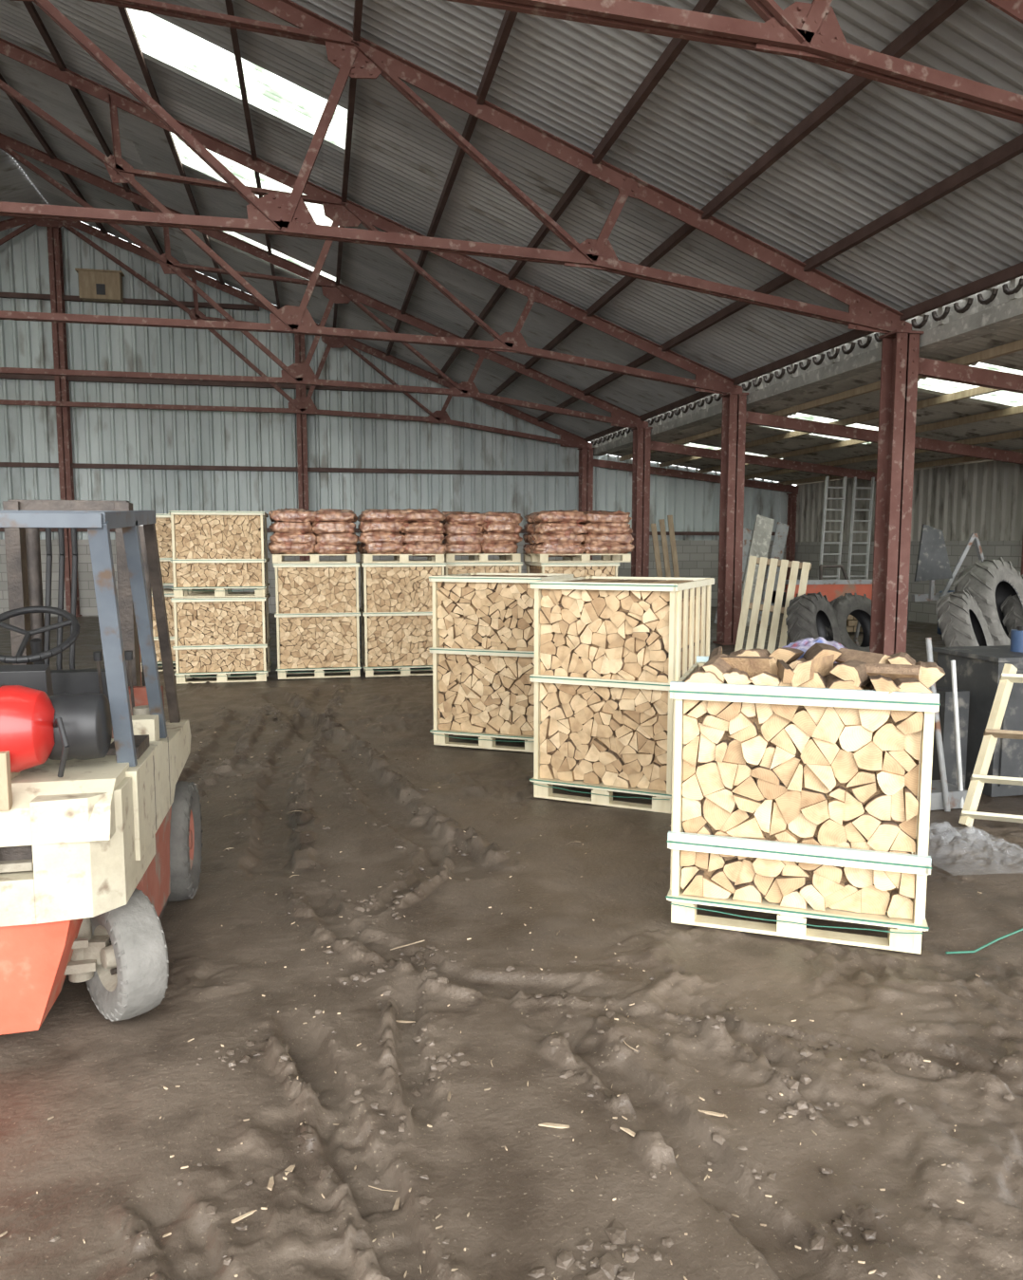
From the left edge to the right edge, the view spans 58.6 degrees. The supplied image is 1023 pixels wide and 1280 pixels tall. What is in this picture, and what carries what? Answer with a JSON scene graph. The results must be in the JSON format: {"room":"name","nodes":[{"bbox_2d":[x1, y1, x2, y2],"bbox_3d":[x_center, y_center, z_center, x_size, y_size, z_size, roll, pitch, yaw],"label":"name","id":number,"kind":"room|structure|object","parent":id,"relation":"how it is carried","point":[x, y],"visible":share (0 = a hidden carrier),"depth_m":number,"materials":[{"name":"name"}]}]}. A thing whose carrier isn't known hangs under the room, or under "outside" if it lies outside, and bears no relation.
{"room":"warehouse","nodes":[
{"label":"warehouse","id":0,"kind":"room"},
{"bbox_2d":[0,217,592,447],"bbox_3d":[-11.188,-7.725,22.285,27.440,5.426,0.160,-1,6,-12],"label":"roof truss","id":1,"kind":"object","parent":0,"point":[300,404],"depth_m":23.42,"materials":[{"name":"brown metal"}]},
{"bbox_2d":[0,132,648,427],"bbox_3d":[-10.268,-7.275,17.954,27.440,5.426,0.160,-1,6,-12],"label":"roof truss","id":2,"kind":"object","parent":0,"point":[295,373],"depth_m":19.23,"materials":[{"name":"brown metal"}]},
{"bbox_2d":[0,37,742,394],"bbox_3d":[-9.276,-6.791,13.283,27.440,5.426,0.160,-1,6,-12],"label":"roof truss","id":3,"kind":"object","parent":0,"point":[287,319],"depth_m":14.63,"materials":[{"name":"brown metal"}]},
{"bbox_2d":[0,222,793,616],"bbox_3d":[-8.062,-5.584,23.634,33.920,10.230,0.200,-1,6,-12],"label":"wall","id":4,"kind":"structure","parent":0,"point":[27,433],"depth_m":23.83,"materials":[{"name":"metal"}]},
{"bbox_2d":[0,606,1022,1279],"bbox_3d":[-5.118,0.798,10.042,34.080,0.187,29.500,-1,6,-12],"label":"floor","id":5,"kind":"structure","parent":0,"point":[102,1081],"depth_m":3.26,"materials":[{"name":"brown soil"}]},
{"bbox_2d":[46,226,82,616],"bbox_3d":[-11.187,-5.434,22.759,0.360,9.711,0.360,-1,6,-12],"label":"steel column","id":6,"kind":"structure","parent":5,"relation":"on","point":[54,234],"depth_m":22.60,"materials":[{"name":"brown metal"}]},
{"bbox_2d":[0,291,775,535],"bbox_3d":[-8.007,-5.689,23.532,33.650,5.860,0.120,-1,6,-12],"label":"wall rail","id":7,"kind":"object","parent":6,"relation":"attached to","point":[18,295],"depth_m":23.41,"materials":[{"name":"metal"}]},
{"bbox_2d":[74,267,124,302],"bbox_3d":[-10.174,-8.770,22.556,1.060,0.690,0.340,-1,6,-12],"label":"box","id":8,"kind":"object","parent":7,"relation":"attached to","point":[94,285],"visible":1,"depth_m":22.43,"materials":[{"name":"brown wood"}]},
{"bbox_2d":[0,499,202,1035],"bbox_3d":[-2.177,0.325,4.478,1.277,2.030,2.955,-1,6,-12],"label":"forklift","id":9,"kind":"object","parent":5,"relation":"on","point":[100,831],"visible":1,"depth_m":3.37,"materials":[{"name":"metal"}]},
{"bbox_2d":[140,593,181,671],"bbox_3d":[-4.882,-0.163,13.585,1.190,1.120,1.058,-1,6,-12],"label":"crate","id":10,"kind":"object","parent":5,"relation":"on","point":[169,604],"visible":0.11,"depth_m":13.09,"materials":[{"name":"beige wood"}]},
{"bbox_2d":[154,514,215,593],"bbox_3d":[-4.877,-1.284,13.483,1.190,1.120,1.058,-1,6,-12],"label":"crate","id":11,"kind":"object","parent":10,"relation":"on","point":[163,526],"visible":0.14,"depth_m":13.00,"materials":[{"name":"beige wood"}]},
{"bbox_2d":[170,593,272,684],"bbox_3d":[-3.928,-0.047,12.464,1.190,1.120,1.058,-1,6,-12],"label":"crate","id":12,"kind":"object","parent":5,"relation":"on","point":[223,637],"visible":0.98,"depth_m":12.01,"materials":[{"name":"split firewood"},{"name":"pale sawn wood"},{"name":"green plastic strap"}]},
{"bbox_2d":[168,510,270,597],"bbox_3d":[-3.924,-1.167,12.362,1.190,1.120,1.058,-1,6,-12],"label":"crate","id":13,"kind":"object","parent":12,"relation":"on","point":[223,551],"visible":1,"depth_m":11.92,"materials":[{"name":"split firewood"},{"name":"pale sawn wood"},{"name":"green plastic strap"}]},
{"bbox_2d":[294,333,310,560],"bbox_3d":[-5.512,-4.452,24.067,0.360,7.488,0.360,-1,6,-12],"label":"steel column","id":14,"kind":"structure","parent":5,"relation":"on","point":[299,339],"depth_m":23.87,"materials":[{"name":"brown metal"}]},
{"bbox_2d":[273,561,361,679],"bbox_3d":[-2.727,-0.308,12.846,1.150,1.560,1.058,-1,6,-12],"label":"crate","id":15,"kind":"object","parent":5,"relation":"on","point":[318,621],"visible":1,"depth_m":12.39,"materials":[{"name":"split firewood"},{"name":"pale sawn wood"},{"name":"green plastic strap"}]},
{"bbox_2d":[267,508,358,563],"bbox_3d":[-2.758,-1.458,12.706,1.243,0.747,1.116,-1,6,-12],"label":"bags","id":16,"kind":"object","parent":15,"relation":"on","point":[333,530],"visible":1,"depth_m":12.22},
{"bbox_2d":[358,561,445,677],"bbox_3d":[-1.571,-0.328,13.038,1.150,1.560,1.058,-1,6,-12],"label":"crate","id":17,"kind":"object","parent":5,"relation":"on","point":[397,617],"visible":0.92,"depth_m":12.57,"materials":[{"name":"split firewood"},{"name":"pale sawn wood"},{"name":"green plastic strap"}]},
{"bbox_2d":[355,508,445,562],"bbox_3d":[-1.569,-1.478,12.920,1.265,0.743,1.103,-1,6,-12],"label":"bags","id":18,"kind":"object","parent":17,"relation":"on","point":[402,534],"visible":1,"depth_m":12.44},
{"bbox_2d":[444,561,522,575],"bbox_3d":[-0.499,-0.388,13.619,1.150,1.560,1.058,-1,6,-12],"label":"crate","id":19,"kind":"object","parent":5,"relation":"on","point":[452,567],"visible":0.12,"depth_m":13.10,"materials":[{"name":"beige wood"}]},
{"bbox_2d":[440,511,522,561],"bbox_3d":[-0.501,-1.539,13.499,1.240,0.745,1.106,-1,6,-12],"label":"bags","id":20,"kind":"object","parent":19,"relation":"on","point":[477,535],"visible":0.91,"depth_m":13.03},
{"bbox_2d":[428,573,574,752],"bbox_3d":[-0.071,0.159,8.497,1.050,1.530,1.058,2,6,19],"label":"crate","id":21,"kind":"object","parent":5,"relation":"on","point":[483,654],"visible":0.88,"depth_m":8.07,"materials":[{"name":"split firewood"},{"name":"pale sawn wood"},{"name":"green plastic strap"}]},
{"bbox_2d":[0,684,1014,1279],"bbox_3d":[-0.845,1.058,7.527,9.459,0.187,11.812,3,6,23],"label":"clod","id":22,"kind":"object","parent":5,"relation":"on","point":[607,1266],"visible":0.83,"depth_m":2.93,"materials":[{"name":"soil"}]},
{"bbox_2d":[524,561,619,577],"bbox_3d":[0.867,-0.359,13.347,1.150,1.560,1.058,-1,6,-12],"label":"crate","id":23,"kind":"object","parent":5,"relation":"on","point":[578,569],"visible":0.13,"depth_m":12.84,"materials":[{"name":"beige wood"}]},
{"bbox_2d":[521,509,634,562],"bbox_3d":[0.949,-1.505,13.200,1.484,0.740,1.092,-1,6,-12],"label":"bags","id":24,"kind":"object","parent":23,"relation":"on","point":[575,536],"visible":1,"depth_m":12.73},
{"bbox_2d":[577,446,594,559],"bbox_3d":[2.079,-3.112,25.633,0.420,4.500,0.420,-1,6,-12],"label":"steel column","id":25,"kind":"structure","parent":5,"relation":"on","point":[585,454],"depth_m":25.36,"materials":[{"name":"brown metal"}]},
{"bbox_2d":[589,276,1022,456],"bbox_3d":[5.377,-4.046,11.762,0.510,0.580,28.827,-1,6,-12],"label":"gutter","id":26,"kind":"object","parent":25,"relation":"on","point":[1000,306],"visible":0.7,"depth_m":13.26,"materials":[{"name":"metal"}]},
{"bbox_2d":[529,575,715,813],"bbox_3d":[0.850,0.326,6.789,1.050,1.550,1.208,3,6,24],"label":"crate","id":27,"kind":"object","parent":5,"relation":"on","point":[608,651],"visible":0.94,"depth_m":6.30,"materials":[{"name":"pale sawn wood"},{"name":"split firewood"},{"name":"green plastic strap"}]},
{"bbox_2d":[630,426,652,576],"bbox_3d":[3.009,-2.658,21.253,0.420,4.500,0.420,-1,6,-12],"label":"steel column","id":28,"kind":"structure","parent":5,"relation":"on","point":[641,435],"depth_m":21.09,"materials":[{"name":"brown metal"}]},
{"bbox_2d":[650,514,788,626],"bbox_3d":[4.821,-1.573,20.794,3.215,2.593,0.967,0,6,1],"label":"sheet","id":29,"kind":"object","parent":5,"relation":"on","point":[755,542],"visible":0.58,"depth_m":20.94,"materials":[{"name":"grey wood"}]},
{"bbox_2d":[712,391,748,645],"bbox_3d":[4.001,-2.173,16.582,0.420,4.500,0.420,-1,6,-12],"label":"steel column","id":30,"kind":"structure","parent":5,"relation":"on","point":[733,404],"depth_m":16.50,"materials":[{"name":"brown metal"}]},
{"bbox_2d":[734,556,811,653],"bbox_3d":[3.908,-0.407,13.667,1.081,1.706,0.458,2,6,18],"label":"pallet","id":31,"kind":"object","parent":5,"relation":"on","point":[755,606],"visible":0.59,"depth_m":13.66,"materials":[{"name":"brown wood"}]},
{"bbox_2d":[781,493,797,606],"bbox_3d":[8.272,-2.666,26.995,0.280,3.330,0.280,-1,6,-12],"label":"steel column","id":32,"kind":"structure","parent":5,"relation":"on","point":[791,497],"depth_m":26.89,"materials":[{"name":"brown metal"}]},
{"bbox_2d":[665,636,945,954],"bbox_3d":[1.482,0.672,4.590,1.233,1.316,1.061,2,6,18],"label":"crate","id":33,"kind":"object","parent":5,"relation":"on","point":[802,769],"visible":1,"depth_m":4.16,"materials":[{"name":"pale sawn wood"},{"name":"split firewood"},{"name":"bark"}]},
{"bbox_2d":[785,592,842,645],"bbox_3d":[4.418,-0.108,13.258,0.650,1.184,1.168,4,7,36],"label":"tyre","id":34,"kind":"object","parent":5,"relation":"on","point":[808,615],"visible":0.53,"depth_m":13.02,"materials":[{"name":"rubber"}]},
{"bbox_2d":[771,564,871,646],"bbox_3d":[5.539,-0.571,15.775,1.950,1.480,1.171,-1,6,-12],"label":"implement","id":35,"kind":"object","parent":5,"relation":"on","point":[832,589],"visible":0.33,"depth_m":15.38,"materials":[{"name":"paint"}]},
{"bbox_2d":[817,476,874,579],"bbox_3d":[8.024,-2.197,21.899,1.736,3.467,0.629,-1,6,-12],"label":"ladder","id":36,"kind":"object","parent":5,"relation":"on","point":[826,487],"visible":0.66,"depth_m":21.93,"materials":[{"name":"silver metal"}]},
{"bbox_2d":[825,592,871,651],"bbox_3d":[5.215,-0.150,13.834,1.129,1.143,0.654,-2,6,-22],"label":"tyre","id":37,"kind":"object","parent":5,"relation":"on","point":[859,606],"visible":0.49,"depth_m":13.71,"materials":[{"name":"rubber"}]},
{"bbox_2d":[846,614,862,631],"bbox_3d":[6.866,-0.461,19.652,0.785,0.370,2.492,-1,6,-9],"label":"stack","id":38,"kind":"object","parent":5,"relation":"on","point":[851,621],"visible":0.09,"depth_m":18.54,"materials":[{"name":"brown wood"}]},
{"bbox_2d":[869,329,923,655],"bbox_3d":[4.993,-1.688,11.911,0.420,4.500,0.420,-1,6,-12],"label":"steel column","id":39,"kind":"structure","parent":5,"relation":"on","point":[899,348],"depth_m":11.83,"materials":[{"name":"brown metal"}]},
{"bbox_2d":[0,0,911,333],"bbox_3d":[-8.284,-6.306,8.612,27.440,5.426,0.160,-1,6,-12],"label":"roof truss","id":40,"kind":"object","parent":39,"relation":"on","point":[277,213],"depth_m":10.21,"materials":[{"name":"brown metal"}]},
{"bbox_2d":[906,589,909,630],"bbox_3d":[8.165,-0.650,19.444,0.590,0.880,0.590,-1,6,-12],"label":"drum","id":41,"kind":"object","parent":5,"relation":"on","point":[908,589],"visible":0.09,"depth_m":19.27,"materials":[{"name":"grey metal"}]},
{"bbox_2d":[936,590,954,634],"bbox_3d":[8.979,-0.552,18.496,0.590,0.880,0.590,-1,6,-12],"label":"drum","id":42,"kind":"object","parent":5,"relation":"on","point":[938,629],"visible":0.09,"depth_m":18.52,"materials":[{"name":"blue plastic"}]},
{"bbox_2d":[925,637,969,811],"bbox_3d":[3.052,0.564,6.451,0.600,1.162,0.619,-1,6,-12],"label":"pipes","id":43,"kind":"object","parent":5,"relation":"on","point":[948,790],"visible":0.53,"depth_m":6.57,"materials":[{"name":"grey metal"}]},
{"bbox_2d":[910,524,983,601],"bbox_3d":[7.711,-0.895,15.653,2.063,2.150,0.460,-1,6,-12],"label":"plough","id":44,"kind":"object","parent":5,"relation":"on","point":[933,564],"visible":0.49,"depth_m":15.25,"materials":[{"name":"grey metal"}]},
{"bbox_2d":[936,589,994,647],"bbox_3d":[6.153,-0.048,12.297,0.737,1.265,1.270,4,7,37],"label":"tyre","id":45,"kind":"object","parent":5,"relation":"on","point":[961,621],"visible":0.56,"depth_m":11.99,"materials":[{"name":"rubber"}]},
{"bbox_2d":[931,645,1022,797],"bbox_3d":[3.850,0.585,6.909,1.010,1.010,0.722,-1,6,-12],"label":"workbench","id":46,"kind":"object","parent":5,"relation":"on","point":[979,669],"visible":0.64,"depth_m":6.59,"materials":[{"name":"metal"}]},
{"bbox_2d":[1009,625,1022,652],"bbox_3d":[3.830,-0.009,6.824,0.158,0.190,0.158,-1,6,-12],"label":"plastic tub","id":47,"kind":"object","parent":46,"relation":"on","point":[1016,635],"visible":1,"depth_m":6.79,"materials":[{"name":"blue plastic"}]},
{"bbox_2d":[945,927,1022,954],"bbox_3d":[2.711,1.341,4.374,1.774,0.020,0.102,-3,6,-24],"label":"hose","id":48,"kind":"object","parent":5,"relation":"on","point":[1019,930],"visible":1,"depth_m":4.09,"materials":[{"name":"green plastic"}]},
{"bbox_2d":[954,556,1022,645],"bbox_3d":[7.142,-0.376,13.397,1.670,1.671,0.909,-5,8,-40],"label":"tyre","id":49,"kind":"object","parent":5,"relation":"on","point":[990,582],"visible":0.61,"depth_m":13.09,"materials":[{"name":"rubber"}]},
{"bbox_2d":[958,663,1022,827],"bbox_3d":[3.569,0.704,5.808,1.302,1.040,0.515,2,6,20],"label":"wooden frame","id":50,"kind":"object","parent":5,"relation":"on","point":[1009,676],"visible":1,"depth_m":5.92,"materials":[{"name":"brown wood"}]},
{"bbox_2d":[1001,574,1022,638],"bbox_3d":[8.184,-0.353,14.032,1.470,1.473,0.836,-3,7,-30],"label":"tyre","id":51,"kind":"object","parent":5,"relation":"on","point":[1011,608],"visible":0.51,"depth_m":13.75,"materials":[{"name":"rubber"}]},
{"bbox_2d":[1020,537,1022,575],"bbox_3d":[10.194,-1.726,17.944,0.280,3.330,0.280,-1,6,-12],"label":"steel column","id":52,"kind":"structure","parent":5,"relation":"on","point":[1021,570],"depth_m":18.02,"materials":[{"name":"brown metal"}]},
{"bbox_3d":[6.977,-0.719,2.568,0.420,4.500,0.420,-1,6,-12],"label":"steel column","id":53,"kind":"structure","parent":5,"relation":"on","visible":0},
{"bbox_2d":[0,0,1022,485],"bbox_3d":[-5.328,-5.719,9.301,33.238,5.953,28.800,-1,6,-12],"label":"purlins","id":54,"kind":"structure","parent":53,"relation":"on","point":[941,9],"depth_m":12.18,"materials":[{"name":"brown metal"}]},
{"bbox_2d":[593,357,1022,493],"bbox_3d":[8.257,-3.266,12.389,6.331,0.879,28.420,-1,6,-12],"label":"rafters","id":55,"kind":"object","parent":54,"relation":"attached to","point":[927,367],"visible":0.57,"depth_m":17.29,"materials":[{"name":"red metal"}]},
{"bbox_2d":[0,0,1022,484],"bbox_3d":[-5.029,-6.006,9.386,34.230,6.489,28.900,-1,6,-12],"label":"ceiling","id":56,"kind":"structure","parent":0,"point":[716,110],"depth_m":11.87,"materials":[{"name":"metal"}]},
{"bbox_2d":[445,0,1022,124],"bbox_3d":[-7.292,-5.821,3.941,27.440,5.426,0.160,-1,6,-12],"label":"roof truss","id":57,"kind":"object","parent":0,"point":[812,32],"depth_m":6.05,"materials":[{"name":"brown metal"}]},
{"bbox_2d":[794,460,1022,624],"bbox_3d":[9.981,-2.010,20.387,0.200,3.790,14.500,-1,6,-12],"label":"wall","id":58,"kind":"structure","parent":0,"point":[984,498],"depth_m":21.02,"materials":[{"name":"metal"}]}
]}

